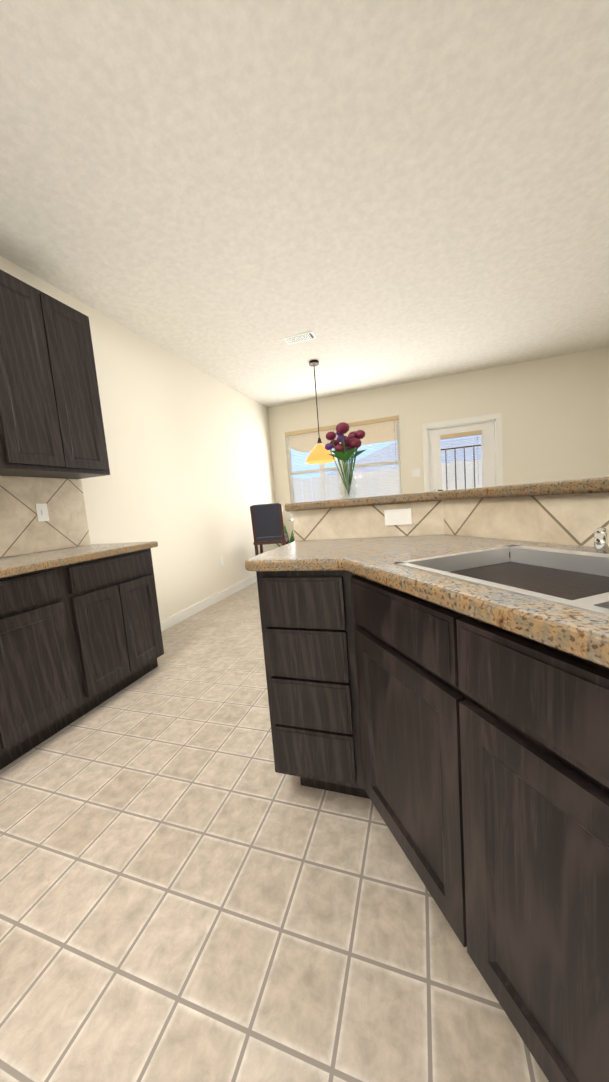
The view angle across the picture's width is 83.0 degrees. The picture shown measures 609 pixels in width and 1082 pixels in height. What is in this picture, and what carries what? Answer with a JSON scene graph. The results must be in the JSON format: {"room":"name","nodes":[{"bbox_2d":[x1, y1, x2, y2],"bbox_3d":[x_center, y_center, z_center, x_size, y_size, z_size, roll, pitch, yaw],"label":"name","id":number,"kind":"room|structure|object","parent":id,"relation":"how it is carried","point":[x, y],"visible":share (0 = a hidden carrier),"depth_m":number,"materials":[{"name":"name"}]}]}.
{"room":"kitchen and dining room","nodes":[
{"label":"kitchen and dining room","id":0,"kind":"room"},
{"bbox_2d":[0,256,279,620],"bbox_3d":[-2.070,-0.272,1.438,0.150,2.740,9.890,-2,7,19],"label":"wall","id":1,"kind":"structure","parent":0,"point":[198,462],"depth_m":3.52,"materials":[{"name":"beige paint"}]},
{"bbox_2d":[0,421,7,472],"bbox_3d":[-1.823,-0.868,1.581,0.326,1.050,0.434,-2,7,19],"label":"upper cabinet","id":2,"kind":"object","parent":1,"relation":"attached to","point":[3,448],"depth_m":1.80,"materials":[{"name":"black wood"}]},
{"bbox_2d":[0,269,79,477],"bbox_3d":[-1.693,-0.920,1.971,0.326,1.050,0.394,-2,7,19],"label":"upper cabinet","id":3,"kind":"object","parent":1,"relation":"attached to","point":[51,423],"depth_m":1.95,"materials":[{"name":"black wood"}]},
{"bbox_2d":[48,300,109,478],"bbox_3d":[-1.606,-0.955,2.231,0.326,1.050,0.394,-2,7,19],"label":"upper cabinet","id":4,"kind":"object","parent":1,"relation":"attached to","point":[76,345],"depth_m":2.24,"materials":[{"name":"black wood"}]},
{"bbox_2d":[160,574,256,631],"bbox_3d":[-0.973,0.651,4.396,0.015,0.100,3.630,-2,7,19],"label":"baseboard","id":5,"kind":"structure","parent":1,"relation":"attached to","point":[173,619],"depth_m":3.86,"materials":[{"name":"white wood"}]},
{"bbox_2d":[220,556,223,564],"bbox_3d":[-1.030,0.243,4.290,0.008,0.115,0.070,-2,7,19],"label":"outlet","id":6,"kind":"object","parent":1,"relation":"attached to","point":[221,561],"visible":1,"depth_m":4.28,"materials":[{"name":"white plastic"}]},
{"bbox_2d":[0,581,548,1081],"bbox_3d":[0.434,1.039,0.728,5.240,0.100,9.990,-2,7,19],"label":"floor","id":7,"kind":"structure","parent":0,"point":[194,887],"depth_m":0.94,"materials":[{"name":"tile"}]},
{"bbox_2d":[0,568,91,769],"bbox_3d":[-1.620,0.619,1.565,0.596,0.875,0.777,-2,7,19],"label":"base cabinet","id":8,"kind":"object","parent":7,"relation":"on","point":[44,685],"depth_m":1.66,"materials":[{"name":"wood"}]},
{"bbox_2d":[0,541,157,579],"bbox_3d":[-1.535,0.123,1.817,0.634,0.040,1.431,-2,7,19],"label":"countertop","id":9,"kind":"structure","parent":8,"relation":"on","point":[59,558],"depth_m":1.90,"materials":[{"name":"beige stone"}]},
{"bbox_2d":[68,548,163,708],"bbox_3d":[-1.398,0.529,2.231,0.596,0.875,0.640,-2,7,19],"label":"base cabinet","id":10,"kind":"object","parent":7,"relation":"on","point":[80,631],"depth_m":2.09,"materials":[{"name":"wood"}]},
{"bbox_2d":[250,503,288,555],"bbox_3d":[-0.447,0.056,4.710,0.430,1.129,0.489,-4,6,3],"label":"dining chair","id":11,"kind":"object","parent":7,"relation":"on","point":[267,524],"visible":0.65,"depth_m":4.47,"materials":[{"name":"brown wood"}]},
{"bbox_2d":[277,526,294,546],"bbox_3d":[-0.277,0.115,5.498,0.446,0.817,0.584,-2,7,19],"label":"potted plant","id":12,"kind":"object","parent":7,"relation":"on","point":[292,539],"visible":0.02,"depth_m":5.44,"materials":[{"name":"green plant"}]},
{"bbox_2d":[245,477,608,1081],"bbox_3d":[0.328,0.497,-0.102,1.895,1.170,4.060,-2,7,19],"label":"kitchen counter","id":13,"kind":"object","parent":7,"relation":"on","point":[437,669],"visible":1,"depth_m":0.72,"materials":[{"name":"wood"}]},
{"bbox_2d":[325,422,366,498],"bbox_3d":[0.216,-0.401,1.761,0.211,0.363,0.248,-2,7,19],"label":"flower vase","id":14,"kind":"object","parent":13,"relation":"on","point":[347,447],"visible":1,"depth_m":1.73,"materials":[{"name":"clear glass"}]},
{"bbox_2d":[0,0,608,407],"bbox_3d":[0.211,-1.785,0.421,5.240,0.120,9.990,-2,7,19],"label":"ceiling","id":15,"kind":"structure","parent":0,"point":[373,194],"depth_m":1.76,"materials":[{"name":"white paint"}]},
{"bbox_2d":[283,331,316,344],"bbox_3d":[-0.043,-2.027,3.443,0.300,0.012,0.150,-2,7,19],"label":"ceiling vent","id":16,"kind":"object","parent":15,"relation":"in","point":[301,337],"visible":1,"depth_m":3.43,"materials":[{"name":"white metal"}]},
{"bbox_2d":[305,360,336,463],"bbox_3d":[0.155,-1.537,4.123,0.390,1.160,0.390,-2,7,19],"label":"pendant light","id":17,"kind":"object","parent":15,"relation":"hanging from","point":[319,453],"visible":0.94,"depth_m":4.08,"materials":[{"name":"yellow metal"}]},
{"bbox_2d":[272,347,608,545],"bbox_3d":[1.941,-0.998,5.195,5.090,2.740,0.120,-2,7,19],"label":"wall","id":18,"kind":"structure","parent":0,"point":[554,410],"depth_m":4.74,"materials":[{"name":"beige paint"}]},
{"bbox_2d":[285,425,341,501],"bbox_3d":[0.154,-1.160,5.710,0.900,1.360,0.074,-2,7,19],"label":"window blind","id":19,"kind":"object","parent":18,"relation":"attached to","point":[313,430],"visible":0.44,"depth_m":5.71,"materials":[{"name":"beige fabric"}]},
{"bbox_2d":[286,420,419,515],"bbox_3d":[0.728,-1.173,5.551,2.140,1.400,0.125,-2,7,19],"label":"window","id":20,"kind":"structure","parent":18,"relation":"attached to","point":[415,472],"depth_m":5.58,"materials":[{"name":"white"}]},
{"bbox_2d":[343,415,401,497],"bbox_3d":[1.044,-1.198,5.408,0.900,1.360,0.074,-2,7,19],"label":"window blind","id":21,"kind":"object","parent":18,"relation":"attached to","point":[373,421],"visible":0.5,"depth_m":5.35,"materials":[{"name":"beige fabric"}]},
{"bbox_2d":[411,468,419,477],"bbox_3d":[1.685,-1.029,5.206,0.120,0.120,0.012,-2,7,19],"label":"switch plate","id":22,"kind":"object","parent":18,"relation":"attached to","point":[415,472],"depth_m":5.20,"materials":[{"name":"white plastic"}]},
{"bbox_2d":[422,413,502,491],"bbox_3d":[2.325,-0.703,5.076,1.050,2.120,0.178,-2,7,19],"label":"patio door","id":23,"kind":"structure","parent":18,"relation":"in","point":[490,426],"depth_m":4.95,"materials":[{"name":"white wood"}]},
{"bbox_2d":[440,430,482,489],"bbox_3d":[2.289,-1.064,5.014,0.550,0.995,0.074,-2,7,19],"label":"door blind","id":24,"kind":"object","parent":23,"relation":"attached to","point":[463,434],"visible":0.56,"depth_m":4.99,"materials":[{"name":"beige fabric"}]},
{"label":"outside","id":25,"kind":"structure","parent":0,"visible":0},
{"bbox_2d":[289,420,481,502],"bbox_3d":[7.224,-3.811,19.808,30.000,4.620,31.410,-2,7,19],"label":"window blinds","id":26,"kind":"structure","parent":25,"point":[396,476],"depth_m":9.81,"materials":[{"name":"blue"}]}
]}

